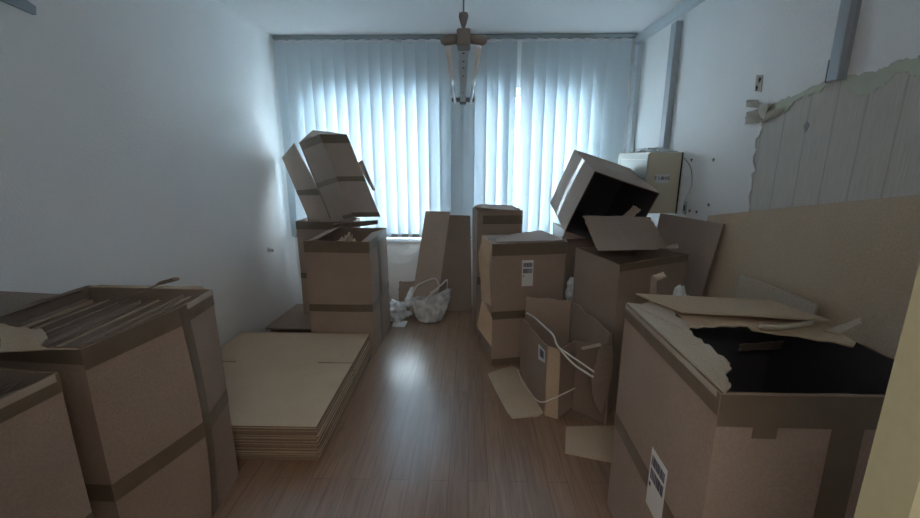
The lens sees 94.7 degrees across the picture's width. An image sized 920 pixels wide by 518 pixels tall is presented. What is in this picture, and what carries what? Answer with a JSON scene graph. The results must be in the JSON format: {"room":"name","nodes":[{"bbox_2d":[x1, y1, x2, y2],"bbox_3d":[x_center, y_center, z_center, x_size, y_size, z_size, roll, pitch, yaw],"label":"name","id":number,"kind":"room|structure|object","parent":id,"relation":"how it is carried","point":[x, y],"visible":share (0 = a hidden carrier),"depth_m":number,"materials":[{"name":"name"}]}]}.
{"room":"storage room","nodes":[
{"label":"storage room","id":0,"kind":"room"},
{"bbox_2d":[0,0,300,346],"bbox_3d":[-1.881,-0.335,2.355,0.250,2.610,3.911,0,13,1],"label":"wall","id":1,"kind":"structure","parent":0,"point":[141,142],"depth_m":2.36,"materials":[{"name":"paint"}]},
{"bbox_2d":[0,0,35,14],"bbox_3d":[-1.758,-1.022,1.637,0.014,0.081,0.229,0,13,1],"label":"duct","id":2,"kind":"object","parent":1,"relation":"attached to","point":[24,5],"visible":1,"depth_m":1.70,"materials":[{"name":"white paint"}]},
{"bbox_2d":[212,308,615,517],"bbox_3d":[-0.095,1.181,1.841,3.960,0.100,6.230,0,13,1],"label":"floor","id":3,"kind":"structure","parent":0,"point":[425,430],"depth_m":2.20,"materials":[{"name":"brown wood"}]},
{"bbox_2d":[0,368,93,517],"bbox_3d":[-1.464,0.829,1.080,0.595,0.938,0.568,2,14,7],"label":"cardboard box","id":4,"kind":"object","parent":3,"relation":"on","point":[41,475],"visible":0.98,"depth_m":1.17,"materials":[{"name":"brown cardboard"}]},
{"bbox_2d":[0,380,21,395],"bbox_3d":[-1.228,0.835,1.081,0.011,0.904,0.466,-1,13,-5],"label":"carton","id":5,"kind":"object","parent":4,"relation":"in","point":[18,383],"visible":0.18,"depth_m":1.18,"materials":[{"name":"cardboard"}]},
{"bbox_2d":[0,277,238,517],"bbox_3d":[-1.407,0.614,1.714,0.713,1.062,0.738,0,13,1],"label":"cardboard box","id":6,"kind":"object","parent":3,"relation":"on","point":[146,402],"visible":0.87,"depth_m":1.55,"materials":[{"name":"brown cardboard"}]},
{"bbox_2d":[0,298,87,334],"bbox_3d":[-1.623,0.678,1.697,0.014,0.920,0.520,0,13,0],"label":"carton","id":7,"kind":"object","parent":6,"relation":"in","point":[46,315],"visible":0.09,"depth_m":1.66,"materials":[{"name":"cardboard"}]},
{"bbox_2d":[0,300,93,337],"bbox_3d":[-1.611,0.681,1.704,0.013,0.911,0.535,0,13,1],"label":"carton","id":8,"kind":"object","parent":6,"relation":"in","point":[70,309],"visible":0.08,"depth_m":1.71,"materials":[{"name":"cardboard"}]},
{"bbox_2d":[0,303,93,340],"bbox_3d":[-1.599,0.686,1.701,0.013,0.903,0.530,0,13,1],"label":"carton","id":9,"kind":"object","parent":6,"relation":"in","point":[48,320],"visible":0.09,"depth_m":1.65,"materials":[{"name":"cardboard"}]},
{"bbox_2d":[0,300,102,341],"bbox_3d":[-1.572,0.684,1.707,0.013,0.905,0.538,0,13,1],"label":"carton","id":10,"kind":"object","parent":6,"relation":"in","point":[57,318],"visible":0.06,"depth_m":1.69,"materials":[{"name":"cardboard"}]},
{"bbox_2d":[0,299,109,342],"bbox_3d":[-1.524,0.679,1.694,0.014,0.919,0.526,0,13,1],"label":"carton","id":11,"kind":"object","parent":6,"relation":"in","point":[84,309],"visible":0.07,"depth_m":1.68,"materials":[{"name":"cardboard"}]},
{"bbox_2d":[38,299,113,331],"bbox_3d":[-1.512,0.680,1.698,0.014,0.917,0.522,0,13,1],"label":"carton","id":12,"kind":"object","parent":6,"relation":"in","point":[66,320],"visible":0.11,"depth_m":1.67,"materials":[{"name":"cardboard"}]},
{"bbox_2d":[44,302,117,332],"bbox_3d":[-1.500,0.687,1.705,0.016,0.899,0.531,0,13,1],"label":"carton","id":13,"kind":"object","parent":6,"relation":"in","point":[117,302],"visible":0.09,"depth_m":1.69,"materials":[{"name":"cardboard"}]},
{"bbox_2d":[45,302,119,333],"bbox_3d":[-1.485,0.686,1.702,0.014,0.902,0.527,0,13,0],"label":"carton","id":14,"kind":"object","parent":6,"relation":"in","point":[118,302],"visible":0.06,"depth_m":1.63,"materials":[{"name":"cardboard"}]},
{"bbox_2d":[45,299,129,336],"bbox_3d":[-1.447,0.679,1.703,0.014,0.916,0.533,0,13,0],"label":"carton","id":15,"kind":"object","parent":6,"relation":"in","point":[127,300],"visible":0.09,"depth_m":1.65,"materials":[{"name":"cardboard"}]},
{"bbox_2d":[46,299,134,340],"bbox_3d":[-1.422,0.681,1.697,0.014,0.914,0.537,0,13,0],"label":"carton","id":16,"kind":"object","parent":6,"relation":"in","point":[76,325],"visible":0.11,"depth_m":1.62,"materials":[{"name":"cardboard"}]},
{"bbox_2d":[43,300,140,344],"bbox_3d":[-1.385,0.681,1.692,0.014,0.916,0.518,0,13,1],"label":"carton","id":17,"kind":"object","parent":6,"relation":"in","point":[104,317],"visible":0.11,"depth_m":1.59,"materials":[{"name":"cardboard"}]},
{"bbox_2d":[51,300,153,345],"bbox_3d":[-1.336,0.680,1.694,0.014,0.917,0.529,0,13,1],"label":"carton","id":18,"kind":"object","parent":6,"relation":"in","point":[151,301],"visible":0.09,"depth_m":1.57,"materials":[{"name":"cardboard"}]},
{"bbox_2d":[60,300,149,340],"bbox_3d":[-1.347,0.682,1.694,0.014,0.914,0.519,0,13,0],"label":"carton","id":19,"kind":"object","parent":6,"relation":"in","point":[148,300],"visible":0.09,"depth_m":1.63,"materials":[{"name":"cardboard"}]},
{"bbox_2d":[57,299,158,345],"bbox_3d":[-1.310,0.681,1.691,0.014,0.918,0.530,0,13,0],"label":"carton","id":20,"kind":"object","parent":6,"relation":"in","point":[120,317],"visible":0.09,"depth_m":1.56,"materials":[{"name":"cardboard"}]},
{"bbox_2d":[63,300,162,345],"bbox_3d":[-1.297,0.681,1.695,0.014,0.915,0.530,0,13,0],"label":"carton","id":21,"kind":"object","parent":6,"relation":"in","point":[77,342],"visible":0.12,"depth_m":1.59,"materials":[{"name":"cardboard"}]},
{"bbox_2d":[81,295,182,345],"bbox_3d":[-1.202,0.667,1.712,0.023,0.936,0.501,0,13,0],"label":"carton","id":22,"kind":"object","parent":6,"relation":"in","point":[180,296],"visible":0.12,"depth_m":1.54,"materials":[{"name":"cardboard"}]},
{"bbox_2d":[91,297,182,342],"bbox_3d":[-1.194,0.671,1.707,0.024,0.930,0.490,0,13,0],"label":"carton","id":23,"kind":"object","parent":6,"relation":"in","point":[164,306],"visible":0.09,"depth_m":1.57,"materials":[{"name":"cardboard"}]},
{"bbox_2d":[104,297,185,337],"bbox_3d":[-1.186,0.672,1.708,0.024,0.927,0.497,0,13,0],"label":"carton","id":24,"kind":"object","parent":6,"relation":"in","point":[183,297],"visible":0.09,"depth_m":1.61,"materials":[{"name":"cardboard"}]},
{"bbox_2d":[123,296,190,329],"bbox_3d":[-1.169,0.670,1.711,0.024,0.930,0.503,0,13,0],"label":"carton","id":25,"kind":"object","parent":6,"relation":"in","point":[190,296],"visible":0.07,"depth_m":1.62,"materials":[{"name":"cardboard"}]},
{"bbox_2d":[126,296,189,328],"bbox_3d":[-1.161,0.670,1.704,0.024,0.933,0.490,0,13,0],"label":"carton","id":26,"kind":"object","parent":6,"relation":"in","point":[162,310],"visible":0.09,"depth_m":1.65,"materials":[{"name":"cardboard"}]},
{"bbox_2d":[147,296,194,319],"bbox_3d":[-1.145,0.669,1.705,0.024,0.935,0.491,0,13,0],"label":"carton","id":27,"kind":"object","parent":6,"relation":"in","point":[192,297],"visible":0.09,"depth_m":1.72,"materials":[{"name":"cardboard"}]},
{"bbox_2d":[236,357,370,460],"bbox_3d":[-1.226,0.900,2.780,1.018,0.007,1.177,0,13,1],"label":"carton","id":28,"kind":"object","parent":3,"relation":"on","point":[370,357],"visible":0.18,"depth_m":2.20,"materials":[{"name":"cardboard"}]},
{"bbox_2d":[236,355,370,458],"bbox_3d":[-1.223,0.893,2.775,1.018,0.007,1.177,0,13,1],"label":"carton","id":29,"kind":"object","parent":28,"relation":"on","point":[370,355],"visible":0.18,"depth_m":2.27,"materials":[{"name":"cardboard"}]},
{"bbox_2d":[236,354,370,457],"bbox_3d":[-1.227,0.885,2.772,1.018,0.007,1.177,0,13,1],"label":"carton","id":30,"kind":"object","parent":29,"relation":"on","point":[370,354],"visible":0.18,"depth_m":2.20,"materials":[{"name":"cardboard"}]},
{"bbox_2d":[235,453,317,456],"bbox_3d":[-1.232,0.877,2.771,1.018,0.007,1.177,0,13,1],"label":"carton","id":31,"kind":"object","parent":30,"relation":"on","point":[248,454],"visible":0.11,"depth_m":2.19,"materials":[{"name":"cardboard"}]},
{"bbox_2d":[266,352,370,453],"bbox_3d":[-1.222,0.868,2.775,1.018,0.007,1.177,0,13,1],"label":"carton","id":32,"kind":"object","parent":31,"relation":"on","point":[370,352],"visible":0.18,"depth_m":2.50,"materials":[{"name":"cardboard"}]},
{"bbox_2d":[235,352,369,453],"bbox_3d":[-1.226,0.862,2.764,1.018,0.007,1.177,0,13,1],"label":"carton","id":33,"kind":"object","parent":32,"relation":"on","point":[270,452],"visible":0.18,"depth_m":2.19,"materials":[{"name":"cardboard"}]},
{"bbox_2d":[235,351,369,451],"bbox_3d":[-1.225,0.852,2.768,1.018,0.007,1.177,0,13,1],"label":"carton","id":34,"kind":"object","parent":33,"relation":"on","point":[318,450],"visible":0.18,"depth_m":2.21,"materials":[{"name":"cardboard"}]},
{"bbox_2d":[235,447,317,450],"bbox_3d":[-1.231,0.845,2.764,1.018,0.007,1.177,0,13,1],"label":"carton","id":35,"kind":"object","parent":34,"relation":"on","point":[236,448],"visible":0.11,"depth_m":2.19,"materials":[{"name":"cardboard"}]},
{"bbox_2d":[235,348,370,448],"bbox_3d":[-1.222,0.835,2.768,1.018,0.007,1.177,0,13,1],"label":"carton","id":36,"kind":"object","parent":35,"relation":"on","point":[370,348],"visible":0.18,"depth_m":2.19,"materials":[{"name":"cardboard"}]},
{"bbox_2d":[234,353,367,446],"bbox_3d":[-1.223,0.828,2.764,1.018,0.007,1.177,0,13,1],"label":"carton","id":37,"kind":"object","parent":36,"relation":"on","point":[367,353],"visible":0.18,"depth_m":2.19,"materials":[{"name":"cardboard"}]},
{"bbox_2d":[234,346,370,445],"bbox_3d":[-1.220,0.820,2.761,1.018,0.007,1.177,0,13,1],"label":"carton","id":38,"kind":"object","parent":37,"relation":"on","point":[319,443],"visible":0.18,"depth_m":2.22,"materials":[{"name":"cardboard"}]},
{"bbox_2d":[234,442,309,443],"bbox_3d":[-1.228,0.811,2.763,1.018,0.007,1.177,0,13,1],"label":"carton","id":39,"kind":"object","parent":38,"relation":"on","point":[234,442],"visible":0.11,"depth_m":2.19,"materials":[{"name":"cardboard"}]},
{"bbox_3d":[-1.223,0.803,2.760,1.018,0.007,1.177,0,13,1],"label":"carton","id":40,"kind":"object","parent":39,"relation":"on","visible":0},
{"bbox_2d":[234,344,370,443],"bbox_3d":[-1.218,0.798,2.745,1.018,0.007,1.177,0,13,1],"label":"carton","id":41,"kind":"object","parent":40,"relation":"on","point":[355,371],"visible":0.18,"depth_m":2.21,"materials":[{"name":"cardboard"}]},
{"bbox_2d":[234,345,368,440],"bbox_3d":[-1.228,0.789,2.749,1.018,0.007,1.177,0,13,1],"label":"carton","id":42,"kind":"object","parent":41,"relation":"on","point":[368,345],"visible":0.07,"depth_m":2.17,"materials":[{"name":"cardboard"}]},
{"bbox_2d":[233,437,317,440],"bbox_3d":[-1.224,0.782,2.742,1.018,0.007,1.177,0,13,1],"label":"carton","id":43,"kind":"object","parent":42,"relation":"on","point":[246,438],"visible":0.16,"depth_m":2.16,"materials":[{"name":"cardboard"}]},
{"bbox_2d":[233,340,370,437],"bbox_3d":[-1.219,0.772,2.751,1.018,0.007,1.177,0,13,1],"label":"carton","id":44,"kind":"object","parent":43,"relation":"on","point":[369,341],"visible":0.18,"depth_m":2.29,"materials":[{"name":"cardboard"}]},
{"bbox_3d":[-1.230,0.763,2.752,1.018,0.007,1.177,0,13,1],"label":"carton","id":45,"kind":"object","parent":44,"relation":"on","visible":0},
{"bbox_2d":[233,433,316,435],"bbox_3d":[-1.229,0.757,2.741,1.018,0.007,1.177,0,13,1],"label":"carton","id":46,"kind":"object","parent":45,"relation":"on","point":[233,433],"visible":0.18,"depth_m":2.16,"materials":[{"name":"cardboard"}]},
{"bbox_2d":[233,338,369,433],"bbox_3d":[-1.223,0.749,2.737,1.018,0.007,1.177,0,13,1],"label":"carton","id":47,"kind":"object","parent":46,"relation":"on","point":[369,338],"visible":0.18,"depth_m":2.24,"materials":[{"name":"cardboard"}]},
{"bbox_2d":[232,338,368,432],"bbox_3d":[-1.228,0.741,2.736,1.018,0.007,1.177,0,13,1],"label":"carton","id":48,"kind":"object","parent":47,"relation":"on","point":[285,431],"visible":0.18,"depth_m":2.16,"materials":[{"name":"cardboard"}]},
{"bbox_2d":[232,429,315,430],"bbox_3d":[-1.230,0.732,2.740,1.018,0.007,1.177,0,13,1],"label":"carton","id":49,"kind":"object","parent":48,"relation":"on","point":[232,429],"visible":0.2,"depth_m":2.16,"materials":[{"name":"cardboard"}]},
{"bbox_2d":[232,335,369,429],"bbox_3d":[-1.224,0.725,2.732,1.018,0.007,1.177,0,13,1],"label":"carton","id":50,"kind":"object","parent":49,"relation":"on","point":[267,428],"visible":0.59,"depth_m":2.16,"materials":[{"name":"cardboard"}]},
{"bbox_2d":[221,332,369,427],"bbox_3d":[-1.224,0.716,2.736,1.018,0.007,1.177,0,13,1],"label":"carton","id":51,"kind":"object","parent":50,"relation":"on","point":[278,380],"visible":0.79,"depth_m":2.67,"materials":[{"name":"cardboard"}]},
{"bbox_2d":[304,225,389,355],"bbox_3d":[-0.910,0.231,3.568,0.510,0.947,0.653,0,13,1],"label":"cardboard box","id":52,"kind":"object","parent":3,"relation":"on","point":[348,283],"visible":0.88,"depth_m":3.26,"materials":[{"name":"brown cardboard"}]},
{"bbox_2d":[338,231,349,240],"bbox_3d":[-0.929,0.214,3.434,0.038,0.841,0.302,1,13,5],"label":"cardboard piece","id":53,"kind":"object","parent":52,"relation":"in","point":[345,237],"visible":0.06,"depth_m":3.38,"materials":[{"name":"brown cardboard"}]},
{"bbox_2d":[346,234,352,241],"bbox_3d":[-0.903,0.226,3.435,0.025,0.824,0.299,1,13,5],"label":"cardboard piece","id":54,"kind":"object","parent":52,"relation":"in","point":[349,239],"visible":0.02,"depth_m":3.43,"materials":[{"name":"brown cardboard"}]},
{"bbox_2d":[333,220,377,227],"bbox_3d":[-0.934,-0.304,3.783,0.445,0.106,0.223,0,13,1],"label":"cardboard piece","id":55,"kind":"object","parent":52,"relation":"in","point":[372,222],"visible":0.91,"depth_m":3.76,"materials":[{"name":"brown cardboard"}]},
{"bbox_2d":[392,321,406,326],"bbox_3d":[-0.567,0.607,3.974,0.130,0.025,0.097,0,13,1],"label":"folded paper","id":56,"kind":"object","parent":3,"relation":"on","point":[403,323],"visible":0.98,"depth_m":3.95,"materials":[{"name":"white paper"}]},
{"bbox_2d":[389,299,412,322],"bbox_3d":[-0.614,0.489,4.077,0.254,0.203,0.260,9,16,35],"label":"plastic film","id":57,"kind":"object","parent":3,"relation":"on","point":[398,312],"visible":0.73,"depth_m":4.02,"materials":[{"name":"white plastic"}]},
{"bbox_2d":[403,285,412,307],"bbox_3d":[-0.522,0.369,4.169,0.113,0.210,0.080,0,13,1],"label":"plastic film","id":58,"kind":"object","parent":57,"relation":"on","point":[407,301],"visible":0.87,"depth_m":4.16,"materials":[{"name":"white plastic"}]},
{"bbox_2d":[399,281,414,307],"bbox_3d":[-0.538,0.367,4.441,0.215,0.271,0.091,0,13,1],"label":"scrap","id":59,"kind":"object","parent":3,"relation":"on","point":[404,286],"visible":0.32,"depth_m":4.44,"materials":[{"name":"brown cardboard"}]},
{"bbox_2d":[410,211,449,312],"bbox_3d":[-0.302,0.036,4.221,0.416,1.020,0.092,-1,13,-3],"label":"strip","id":60,"kind":"object","parent":3,"relation":"on","point":[435,225],"visible":0.75,"depth_m":4.20,"materials":[{"name":"brown cardboard"}]},
{"bbox_2d":[410,278,451,322],"bbox_3d":[-0.272,0.373,4.062,0.391,0.436,0.207,0,13,1],"label":"plastic bag","id":61,"kind":"object","parent":3,"relation":"on","point":[430,308],"visible":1,"depth_m":4.01,"materials":[{"name":"white plastic"}]},
{"bbox_2d":[439,215,471,310],"bbox_3d":[-0.072,0.051,4.248,0.388,0.979,0.064,0,13,1],"label":"strip","id":62,"kind":"object","parent":3,"relation":"on","point":[456,268],"visible":0.89,"depth_m":4.25,"materials":[{"name":"brown cardboard"}]},
{"bbox_2d":[472,204,522,335],"bbox_3d":[0.306,0.086,3.771,0.423,1.135,0.314,-1,13,-5],"label":"cardboard box","id":63,"kind":"object","parent":3,"relation":"on","point":[488,219],"visible":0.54,"depth_m":3.55,"materials":[{"name":"brown cardboard"}]},
{"bbox_2d":[488,366,542,418],"bbox_3d":[0.369,0.880,2.868,0.252,0.012,0.643,-2,14,-10],"label":"flap","id":64,"kind":"object","parent":3,"relation":"on","point":[517,401],"visible":0.85,"depth_m":2.80,"materials":[{"name":"brown cardboard"}]},
{"bbox_2d":[476,230,565,364],"bbox_3d":[0.410,0.272,3.305,0.683,0.990,0.423,-3,14,-13],"label":"cardboard box","id":65,"kind":"object","parent":3,"relation":"on","point":[513,268],"visible":0.89,"depth_m":3.11,"materials":[{"name":"brown cardboard"}]},
{"bbox_2d":[520,297,613,425],"bbox_3d":[0.646,0.617,2.668,0.376,0.611,0.810,-1,13,-5],"label":"box","id":66,"kind":"object","parent":3,"relation":"on","point":[547,373],"visible":0.99,"depth_m":2.57,"materials":[{"name":"cardboard"}]},
{"bbox_2d":[540,348,543,358],"bbox_3d":[0.474,0.551,2.459,0.003,0.056,0.085,-1,13,-4],"label":"print","id":67,"kind":"object","parent":66,"relation":"attached to","point":[541,349],"depth_m":2.46,"materials":[{"name":"grey paper"}]},
{"bbox_2d":[518,370,574,402],"bbox_3d":[0.467,0.781,2.717,0.172,0.184,0.607,-6,15,-24],"label":"strap","id":68,"kind":"object","parent":66,"relation":"attached to","point":[518,370],"visible":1,"depth_m":2.49,"materials":[{"name":"white plastic"}]},
{"bbox_2d":[526,312,593,377],"bbox_3d":[0.533,0.480,2.540,0.112,0.162,0.714,-5,14,-20],"label":"strap","id":69,"kind":"object","parent":66,"relation":"on","point":[535,318],"visible":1,"depth_m":2.37,"materials":[{"name":"white plastic"}]},
{"bbox_2d":[561,348,594,372],"bbox_3d":[0.632,0.545,2.313,0.018,0.070,0.235,-12,18,-40],"label":"strap","id":70,"kind":"object","parent":66,"relation":"attached to","point":[583,364],"visible":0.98,"depth_m":2.30,"materials":[{"name":"white plastic"}]},
{"bbox_2d":[552,222,594,336],"bbox_3d":[1.051,0.222,3.526,0.510,0.985,0.518,0,13,1],"label":"cardboard box","id":71,"kind":"object","parent":3,"relation":"on","point":[557,229],"visible":0.11,"depth_m":3.23,"materials":[{"name":"brown cardboard"}]},
{"bbox_2d":[550,149,659,240],"bbox_3d":[1.051,-0.457,3.214,0.635,0.736,0.717,0,13,1],"label":"cardboard box","id":72,"kind":"object","parent":71,"relation":"on","point":[589,185],"visible":0.78,"depth_m":3.21,"materials":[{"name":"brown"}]},
{"bbox_2d":[565,425,614,462],"bbox_3d":[0.800,1.000,2.367,0.412,0.006,0.382,4,14,17],"label":"flap","id":73,"kind":"object","parent":3,"relation":"on","point":[592,442],"visible":0.64,"depth_m":2.33,"materials":[{"name":"brown cardboard"}]},
{"bbox_2d":[572,216,687,411],"bbox_3d":[1.092,0.305,2.846,0.610,1.138,0.572,-5,14,-20],"label":"cardboard box","id":74,"kind":"object","parent":3,"relation":"on","point":[623,260],"visible":0.59,"depth_m":2.62,"materials":[{"name":"cardboard"}]},
{"bbox_2d":[565,277,573,300],"bbox_3d":[0.802,0.228,3.047,0.082,0.210,0.140,0,13,1],"label":"plastic film","id":75,"kind":"object","parent":74,"relation":"attached to","point":[569,290],"visible":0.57,"depth_m":3.02,"materials":[{"name":"white plastic"}]},
{"bbox_2d":[650,272,664,300],"bbox_3d":[0.890,0.561,1.996,0.102,1.028,0.067,0,13,1],"label":"scrap","id":76,"kind":"object","parent":3,"relation":"on","point":[657,276],"visible":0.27,"depth_m":1.91,"materials":[{"name":"cardboard"}]},
{"bbox_2d":[672,284,688,295],"bbox_3d":[1.028,0.581,2.058,0.225,0.960,0.160,0,13,1],"label":"plastic film","id":77,"kind":"object","parent":3,"relation":"on","point":[679,290],"visible":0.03,"depth_m":1.94,"materials":[{"name":"white plastic"}]},
{"bbox_2d":[657,213,723,296],"bbox_3d":[1.434,0.282,2.909,0.138,1.146,0.637,-2,14,-8],"label":"cardboard sheet","id":78,"kind":"object","parent":3,"relation":"on","point":[699,239],"visible":0.3,"depth_m":2.69,"materials":[{"name":"brown cardboard"}]},
{"bbox_2d":[607,301,893,517],"bbox_3d":[0.964,0.710,1.476,0.645,0.984,0.715,0,13,1],"label":"cardboard box","id":79,"kind":"object","parent":3,"relation":"on","point":[717,416],"visible":0.93,"depth_m":1.25,"materials":[{"name":"brown cardboard"}]},
{"bbox_2d":[636,293,830,321],"bbox_3d":[0.991,0.177,1.589,0.590,0.008,0.194,2,14,10],"label":"cardboard sheet","id":80,"kind":"object","parent":79,"relation":"on","point":[682,304],"visible":1,"depth_m":1.57,"materials":[{"name":"brown cardboard"}]},
{"bbox_2d":[825,315,860,332],"bbox_3d":[1.268,0.215,1.390,0.135,0.041,0.031,-3,14,-14],"label":"scrap","id":81,"kind":"object","parent":79,"relation":"on","point":[842,326],"visible":1,"depth_m":1.39,"materials":[{"name":"paper"}]},
{"bbox_2d":[735,274,818,314],"bbox_3d":[1.386,0.586,2.010,0.053,0.973,0.400,-3,14,-13],"label":"cardboard sheet","id":82,"kind":"object","parent":3,"relation":"on","point":[747,287],"visible":0.16,"depth_m":1.91,"materials":[{"name":"cardboard"}]},
{"bbox_2d":[702,194,919,358],"bbox_3d":[1.513,0.327,1.970,0.143,1.496,1.753,0,13,1],"label":"cardboard sheet","id":83,"kind":"object","parent":3,"relation":"on","point":[852,259],"visible":0.47,"depth_m":1.73,"materials":[{"name":"brown cardboard"}]},
{"bbox_3d":[-1.434,0.571,4.159,0.524,0.008,0.501,0,13,1],"label":"cardboard sheet","id":84,"kind":"object","parent":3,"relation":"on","visible":0},
{"bbox_3d":[-1.435,0.566,4.133,0.524,0.008,0.550,0,13,1],"label":"cardboard sheet","id":85,"kind":"object","parent":84,"relation":"on","visible":0},
{"bbox_3d":[-1.435,0.562,4.106,0.524,0.008,0.600,0,13,1],"label":"cardboard sheet","id":86,"kind":"object","parent":85,"relation":"on","visible":0},
{"bbox_2d":[265,328,310,329],"bbox_3d":[-1.436,0.549,4.051,0.524,0.037,0.700,0,13,1],"label":"cardboard sheet","id":87,"kind":"object","parent":86,"relation":"on","point":[265,328],"visible":0.17,"depth_m":3.71,"materials":[{"name":"brown cardboard"}]},
{"bbox_2d":[265,304,310,328],"bbox_3d":[-1.437,0.539,4.049,0.523,0.037,0.700,0,13,1],"label":"cardboard sheet","id":88,"kind":"object","parent":87,"relation":"on","point":[294,318],"visible":0.41,"depth_m":3.90,"materials":[{"name":"brown cardboard"}]},
{"bbox_2d":[296,218,359,312],"bbox_3d":[-1.244,0.061,4.120,0.528,0.906,0.285,0,13,1],"label":"cardboard box","id":89,"kind":"object","parent":88,"relation":"on","point":[307,228],"visible":0.3,"depth_m":3.94,"materials":[{"name":"brown cardboard"}]},
{"bbox_2d":[282,130,379,221],"bbox_3d":[-1.181,-0.718,3.835,0.486,0.866,0.896,-12,18,-40],"label":"cardboard box","id":90,"kind":"object","parent":89,"relation":"on","point":[336,188],"visible":0.99,"depth_m":3.62,"materials":[{"name":"brown cardboard"}]},
{"bbox_2d":[215,0,683,35],"bbox_3d":[-0.095,-1.456,1.213,3.960,0.100,6.230,0,13,1],"label":"ceiling","id":91,"kind":"structure","parent":0,"point":[275,17],"depth_m":3.34,"materials":[{"name":"paint"}]},
{"bbox_2d":[272,33,635,237],"bbox_3d":[-0.065,-1.118,4.044,3.270,1.857,0.101,0,13,1],"label":"vertical blind","id":92,"kind":"object","parent":91,"relation":"hanging from","point":[420,150],"visible":0.69,"depth_m":3.99,"materials":[{"name":"white fabric"}]},
{"bbox_2d":[440,0,486,104],"bbox_3d":[0.016,-1.217,2.018,0.154,0.737,1.551,0,13,0],"label":"pendant lamp","id":93,"kind":"object","parent":91,"relation":"hanging from","point":[463,38],"visible":1,"depth_m":1.47,"materials":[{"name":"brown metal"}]},
{"bbox_2d":[284,38,635,303],"bbox_3d":[-0.028,-0.815,4.372,3.860,2.610,0.320,0,13,1],"label":"wall","id":94,"kind":"structure","parent":0,"point":[402,256],"depth_m":4.40,"materials":[{"name":"paint"}]},
{"bbox_2d":[387,236,420,241],"bbox_3d":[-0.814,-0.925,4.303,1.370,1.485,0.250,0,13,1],"label":"windowsill","id":95,"kind":"structure","parent":94,"relation":"in","point":[389,239],"depth_m":4.35,"materials":[{"name":"white plastic"}]},
{"bbox_2d":[471,90,519,241],"bbox_3d":[0.708,-0.917,4.269,1.185,1.485,0.250,0,13,1],"label":"window","id":96,"kind":"structure","parent":94,"relation":"in","point":[517,91],"depth_m":4.19,"materials":[{"name":"white glass"}]},
{"bbox_2d":[634,0,919,227],"bbox_3d":[1.704,-0.316,2.275,0.298,2.610,3.911,0,13,1],"label":"wall","id":97,"kind":"structure","parent":0,"point":[757,124],"depth_m":2.08,"materials":[{"name":"paint"}]},
{"bbox_2d":[626,42,643,152],"bbox_3d":[1.622,-1.299,3.986,0.042,1.330,0.090,0,13,1],"label":"duct","id":98,"kind":"object","parent":97,"relation":"attached to","point":[638,47],"visible":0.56,"depth_m":3.91,"materials":[{"name":"white paint"}]},
{"bbox_2d":[618,152,683,213],"bbox_3d":[1.501,-0.633,3.444,0.253,0.445,0.659,0,13,1],"label":"electrical box","id":99,"kind":"object","parent":97,"relation":"attached to","point":[662,171],"visible":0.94,"depth_m":3.13,"materials":[{"name":"beige"}]},
{"bbox_2d":[639,148,677,151],"bbox_3d":[1.506,-0.868,3.373,0.174,0.040,0.606,0,13,1],"label":"wire","id":100,"kind":"object","parent":99,"relation":"on","point":[644,148],"visible":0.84,"depth_m":3.16,"materials":[{"name":"grey"}]},
{"bbox_2d":[635,0,704,43],"bbox_3d":[1.583,-1.613,2.267,0.047,0.068,3.291,0,13,1],"label":"duct","id":101,"kind":"object","parent":97,"relation":"attached to","point":[685,6],"visible":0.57,"depth_m":3.23,"materials":[{"name":"white paint"}]},
{"bbox_2d":[658,20,682,150],"bbox_3d":[1.602,-1.300,3.233,0.049,0.920,0.085,0,13,1],"label":"duct","id":102,"kind":"object","parent":97,"relation":"attached to","point":[676,27],"visible":0.89,"depth_m":3.20,"materials":[{"name":"grey plastic"}]},
{"bbox_2d":[682,202,687,214],"bbox_3d":[1.612,-0.365,3.040,0.011,0.090,0.044,0,13,1],"label":"wall socket","id":103,"kind":"object","parent":97,"relation":"attached to","point":[684,203],"visible":1,"depth_m":3.03,"materials":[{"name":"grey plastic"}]},
{"bbox_2d":[683,158,691,206],"bbox_3d":[1.611,-0.530,3.021,0.006,0.375,0.155,0,13,1],"label":"wire","id":104,"kind":"object","parent":97,"relation":"attached to","point":[684,158],"visible":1,"depth_m":2.97,"materials":[{"name":"grey"}]},
{"bbox_2d":[824,0,861,82],"bbox_3d":[1.572,-1.070,1.712,0.039,0.662,0.087,0,13,1],"label":"duct","id":105,"kind":"object","parent":97,"relation":"attached to","point":[849,10],"visible":1,"depth_m":1.73,"materials":[{"name":"grey plastic"}]},
{"bbox_3d":[-0.121,0.119,0.452,3.860,2.610,0.120,0,13,1],"label":"wall","id":106,"kind":"structure","parent":0,"visible":0},
{"bbox_2d":[854,263,919,517],"bbox_3d":[-0.061,0.359,0.498,1.340,2.120,0.139,0,13,1],"label":"door","id":107,"kind":"structure","parent":106,"relation":"in","point":[890,488],"depth_m":0.49,"materials":[{"name":"beige paint"}]},
{"label":"outside","id":108,"kind":"structure","parent":0,"visible":0},
{"bbox_2d":[513,185,516,205],"bbox_3d":[0.512,-2.768,22.300,24.000,0.100,35.320,0,13,1],"label":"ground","id":109,"kind":"structure","parent":108,"point":[515,187],"depth_m":27.11,"materials":[{"name":"white"}]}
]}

